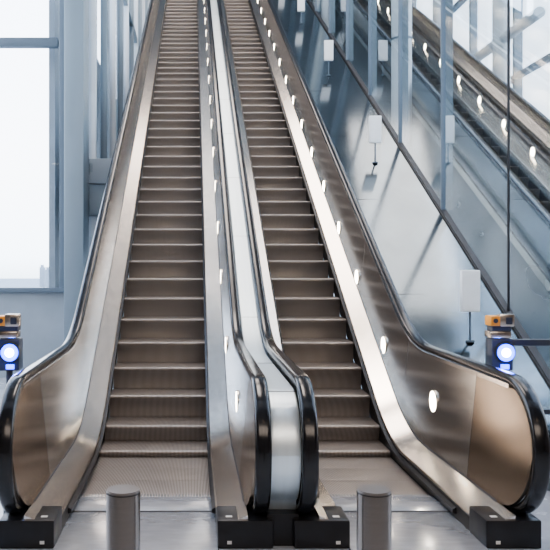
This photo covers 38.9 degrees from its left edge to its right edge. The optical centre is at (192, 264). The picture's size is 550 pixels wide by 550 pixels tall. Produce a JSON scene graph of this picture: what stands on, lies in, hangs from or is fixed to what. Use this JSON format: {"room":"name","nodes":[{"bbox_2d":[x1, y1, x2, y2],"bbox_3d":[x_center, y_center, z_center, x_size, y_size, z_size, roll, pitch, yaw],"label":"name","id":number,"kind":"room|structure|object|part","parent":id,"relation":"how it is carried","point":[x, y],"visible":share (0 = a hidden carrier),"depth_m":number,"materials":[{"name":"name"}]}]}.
{"room":"escalator hall","nodes":[
{"label":"escalator hall","id":0,"kind":"room"},
{"bbox_2d":[0,292,63,376],"bbox_3d":[-4.500,1.085,12.125,5.000,1.330,0.250,0,0,0],"label":"wall","id":1,"kind":"structure","parent":0,"point":[42,313],"depth_m":12.00,"materials":[{"name":"blue paint"}]},
{"bbox_2d":[0,0,63,291],"bbox_3d":[-4.470,-6.915,11.990,5.060,14.670,0.220,0,0,0],"label":"window","id":2,"kind":"structure","parent":1,"relation":"in","point":[5,42],"depth_m":11.94,"materials":[{"name":"grey metal"}]},
{"bbox_2d":[49,0,123,316],"bbox_3d":[-2.250,-6.250,22.200,0.100,16.000,19.800,0,0,0],"label":"window frame","id":3,"kind":"structure","parent":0,"point":[53,4],"depth_m":12.34,"materials":[{"name":"blue paint"}]},
{"bbox_2d":[0,308,549,549],"bbox_3d":[0.550,2.000,12.500,15.500,0.500,39.000,0,0,0],"label":"floor","id":4,"kind":"structure","parent":0,"point":[542,512],"depth_m":4.97,"materials":[{"name":"grey stone"}]},
{"bbox_2d":[0,314,22,383],"bbox_3d":[-1.945,1.058,5.793,1.310,1.385,0.174,0,0,0],"label":"signal light","id":5,"kind":"object","parent":4,"relation":"on","point":[11,343],"visible":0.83,"depth_m":5.74,"materials":[{"name":"plastic"}]},
{"bbox_2d":[64,0,88,340],"bbox_3d":[-1.810,-6.250,12.000,0.340,16.000,0.660,0,0,0],"label":"column","id":6,"kind":"structure","parent":4,"relation":"on","point":[76,12],"depth_m":11.70,"materials":[{"name":"paint"}]},
{"bbox_2d":[89,159,111,216],"bbox_3d":[-1.625,-1.250,12.600,0.650,0.900,0.600,0,0,0],"label":"wall ledge","id":7,"kind":"object","parent":6,"relation":"attached to","point":[98,177],"visible":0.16,"depth_m":12.30,"materials":[{"name":"blue paint"}]},
{"bbox_2d":[89,0,149,277],"bbox_3d":[-1.640,-6.250,21.650,0.120,16.000,18.700,0,0,0],"label":"frame","id":8,"kind":"object","parent":4,"relation":"on","point":[135,11],"visible":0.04,"depth_m":15.76,"materials":[{"name":"white paint"}]},
{"bbox_2d":[106,484,139,549],"bbox_3d":[-0.240,1.260,2.650,0.170,0.980,0.170,0,0,0],"label":"bollard","id":9,"kind":"object","parent":4,"relation":"on","point":[122,501],"visible":1,"depth_m":2.60,"materials":[{"name":"silver metal"}]},
{"bbox_2d":[0,0,272,549],"bbox_3d":[-0.367,-4.961,17.570,1.725,13.950,26.860,0,0,0],"label":"escalator","id":10,"kind":"object","parent":4,"relation":"on","point":[188,424],"visible":1,"depth_m":7.88,"materials":[{"name":"metal"}]},
{"bbox_3d":[-1.089,1.162,5.105,0.101,0.797,0.990,0,0,0],"label":"newel panel","id":11,"kind":"part","parent":10,"relation":"part of","materials":[{"name":"brown metal"}]},
{"bbox_3d":[-1.125,-5.172,17.779,0.100,13.527,26.442,0,0,0],"label":"handrail","id":12,"kind":"part","parent":10,"relation":"part of","materials":[{"name":"black rubber"}]},
{"bbox_3d":[-1.089,-5.160,18.304,0.100,13.439,25.392,0,0,0],"label":"balustrade panel","id":13,"kind":"part","parent":10,"relation":"part of","materials":[{"name":"metal"}]},
{"bbox_3d":[0.384,-5.160,18.304,0.100,13.439,25.392,0,0,0],"label":"balustrade panel","id":14,"kind":"part","parent":10,"relation":"part of","materials":[{"name":"metal"}]},
{"bbox_3d":[0.420,-5.172,17.779,0.100,13.527,26.442,0,0,0],"label":"handrail","id":15,"kind":"part","parent":10,"relation":"part of","materials":[{"name":"black rubber"}]},
{"bbox_3d":[0.384,1.162,5.105,0.101,0.797,0.990,0,0,0],"label":"newel panel","id":16,"kind":"part","parent":10,"relation":"part of","materials":[{"name":"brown metal"}]},
{"bbox_2d":[210,0,300,545],"bbox_3d":[0.561,-5.052,17.820,0.202,13.604,26.360,0,0,0],"label":"cladding","id":17,"kind":"object","parent":4,"relation":"on","point":[285,420],"visible":0.59,"depth_m":5.88,"materials":[{"name":"metal"}]},
{"bbox_2d":[321,0,333,277],"bbox_3d":[3.950,-6.200,22.600,0.480,15.900,0.480,0,0,0],"label":"steel column","id":18,"kind":"structure","parent":4,"relation":"on","point":[324,3],"depth_m":22.45,"materials":[{"name":"metal"}]},
{"bbox_2d":[357,484,391,549],"bbox_3d":[0.622,1.260,2.650,0.170,0.980,0.170,0,0,0],"label":"bollard","id":19,"kind":"object","parent":4,"relation":"on","point":[374,502],"visible":1,"depth_m":2.60,"materials":[{"name":"silver metal"}]},
{"bbox_2d":[217,0,549,549],"bbox_3d":[1.403,-4.961,17.570,1.555,13.950,26.860,0,0,0],"label":"escalator","id":20,"kind":"object","parent":4,"relation":"on","point":[458,442],"visible":0.93,"depth_m":7.75,"materials":[{"name":"metal"}]},
{"bbox_3d":[0.700,-5.172,17.779,0.100,13.527,26.442,0,0,0],"label":"handrail","id":21,"kind":"part","parent":20,"relation":"part of","materials":[{"name":"black rubber"}]},
{"bbox_3d":[0.736,-5.160,18.304,0.100,13.439,25.392,0,0,0],"label":"balustrade panel","id":22,"kind":"part","parent":20,"relation":"part of","materials":[{"name":"metal"}]},
{"bbox_3d":[0.736,1.162,5.105,0.101,0.797,0.990,0,0,0],"label":"newel panel","id":23,"kind":"part","parent":20,"relation":"part of","materials":[{"name":"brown metal"}]},
{"bbox_3d":[2.039,-5.160,18.304,0.100,13.439,25.392,0,0,0],"label":"balustrade panel","id":24,"kind":"part","parent":20,"relation":"part of","materials":[{"name":"metal"}]},
{"bbox_3d":[2.039,1.162,5.105,0.101,0.797,0.990,0,0,0],"label":"newel panel","id":25,"kind":"part","parent":20,"relation":"part of","materials":[{"name":"brown metal"}]},
{"bbox_2d":[391,0,412,155],"bbox_3d":[3.950,-6.200,14.600,0.480,15.900,0.480,0,0,0],"label":"steel column","id":26,"kind":"structure","parent":4,"relation":"on","point":[394,3],"depth_m":14.48,"materials":[{"name":"white metal"}]},
{"bbox_2d":[271,0,549,490],"bbox_3d":[2.925,-4.707,18.490,1.470,12.914,25.020,0,0,0],"label":"wall","id":27,"kind":"structure","parent":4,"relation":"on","point":[423,250],"depth_m":10.99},
{"bbox_2d":[297,0,304,23],"bbox_3d":[3.000,-7.089,21.402,0.200,0.780,0.095,0,0,0],"label":"sign post","id":28,"kind":"object","parent":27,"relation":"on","point":[300,3],"visible":1,"depth_m":21.36,"materials":[{"name":"white plastic"}]},
{"bbox_2d":[324,40,332,75],"bbox_3d":[3.000,-4.578,17.052,0.200,0.780,0.095,0,0,0],"label":"sign post","id":29,"kind":"object","parent":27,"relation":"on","point":[328,44],"visible":1,"depth_m":17.01,"materials":[{"name":"white plastic"}]},
{"bbox_2d":[369,116,381,162],"bbox_3d":[3.000,-2.066,12.703,0.200,0.780,0.095,0,0,0],"label":"sign post","id":30,"kind":"object","parent":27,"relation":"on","point":[375,122],"visible":1,"depth_m":12.66,"materials":[{"name":"white plastic"}]},
{"bbox_2d":[315,0,509,310],"bbox_3d":[3.655,-6.275,18.000,0.170,15.550,23.040,0,0,0],"label":"partition mullions","id":31,"kind":"object","parent":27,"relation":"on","point":[446,5],"visible":1,"depth_m":11.09,"materials":[{"name":"paint"}]},
{"bbox_3d":[3.600,-4.807,18.500,0.080,12.714,25.000,0,0,0],"label":"edge rail","id":32,"kind":"part","parent":27,"relation":"part of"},
{"bbox_2d":[460,270,479,342],"bbox_3d":[3.000,0.445,8.352,0.200,0.780,0.095,0,0,0],"label":"sign post","id":33,"kind":"object","parent":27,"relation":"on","point":[469,279],"visible":1,"depth_m":8.31,"materials":[{"name":"white plastic"}]},
{"bbox_2d":[310,0,549,367],"bbox_3d":[5.070,-4.961,17.570,1.640,13.950,26.860,0,0,0],"label":"glass panel","id":34,"kind":"object","parent":4,"relation":"on","point":[479,211],"visible":0.71,"depth_m":12.99,"materials":[{"name":"glass"}]},
{"bbox_3d":[4.391,-5.160,18.304,0.100,13.439,25.392,0,0,0],"label":"balustrade panel","id":35,"kind":"part","parent":34,"relation":"part of","materials":[{"name":"glass"}]},
{"bbox_3d":[4.355,-5.172,17.779,0.100,13.527,26.442,0,0,0],"label":"handrail","id":36,"kind":"part","parent":34,"relation":"part of","materials":[{"name":"clear glass"}]},
{"bbox_3d":[5.749,-5.160,18.304,0.100,13.439,25.392,0,0,0],"label":"balustrade panel","id":37,"kind":"part","parent":34,"relation":"part of","materials":[{"name":"glass"}]},
{"bbox_3d":[5.785,-5.172,17.779,0.100,13.527,26.442,0,0,0],"label":"handrail","id":38,"kind":"part","parent":34,"relation":"part of","materials":[{"name":"clear glass"}]},
{"bbox_2d":[433,0,545,85],"bbox_3d":[7.200,-6.200,23.000,0.400,15.900,14.000,0,0,0],"label":"truss","id":39,"kind":"object","parent":4,"relation":"on","point":[497,46],"visible":0.11,"depth_m":17.83,"materials":[{"name":"white metal"}]},
{"bbox_2d":[484,314,549,414],"bbox_3d":[2.868,1.058,5.793,1.305,1.385,0.174,0,0,0],"label":"post","id":40,"kind":"object","parent":4,"relation":"on","point":[499,349],"visible":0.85,"depth_m":5.74,"materials":[{"name":"plastic"}]},
{"bbox_2d":[217,5,334,304],"bbox_3d":[3.000,-6.250,32.100,10.600,16.000,0.200,0,0,0],"label":"wall","id":41,"kind":"structure","parent":0,"point":[217,5],"depth_m":32.00,"materials":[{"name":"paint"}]},
{"bbox_2d":[412,0,549,96],"bbox_3d":[8.000,-6.250,17.970,0.200,16.000,28.060,0,0,0],"label":"window","id":42,"kind":"structure","parent":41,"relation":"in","point":[519,72],"depth_m":18.94,"materials":[{"name":"paint"}]},
{"label":"outside","id":43,"kind":"structure","parent":0,"visible":0},
{"bbox_2d":[0,278,39,286],"bbox_3d":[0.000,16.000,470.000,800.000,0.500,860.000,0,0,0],"label":"ground","id":44,"kind":"structure","parent":43,"point":[4,282],"depth_m":693.98,"materials":[{"name":"white"}]},
{"bbox_2d":[40,265,48,286],"bbox_3d":[-49.375,7.600,264.000,6.750,16.300,8.000,0,0,0],"label":"city skyline","id":45,"kind":"object","parent":44,"relation":"on","point":[44,271],"visible":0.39,"depth_m":265.02}
]}

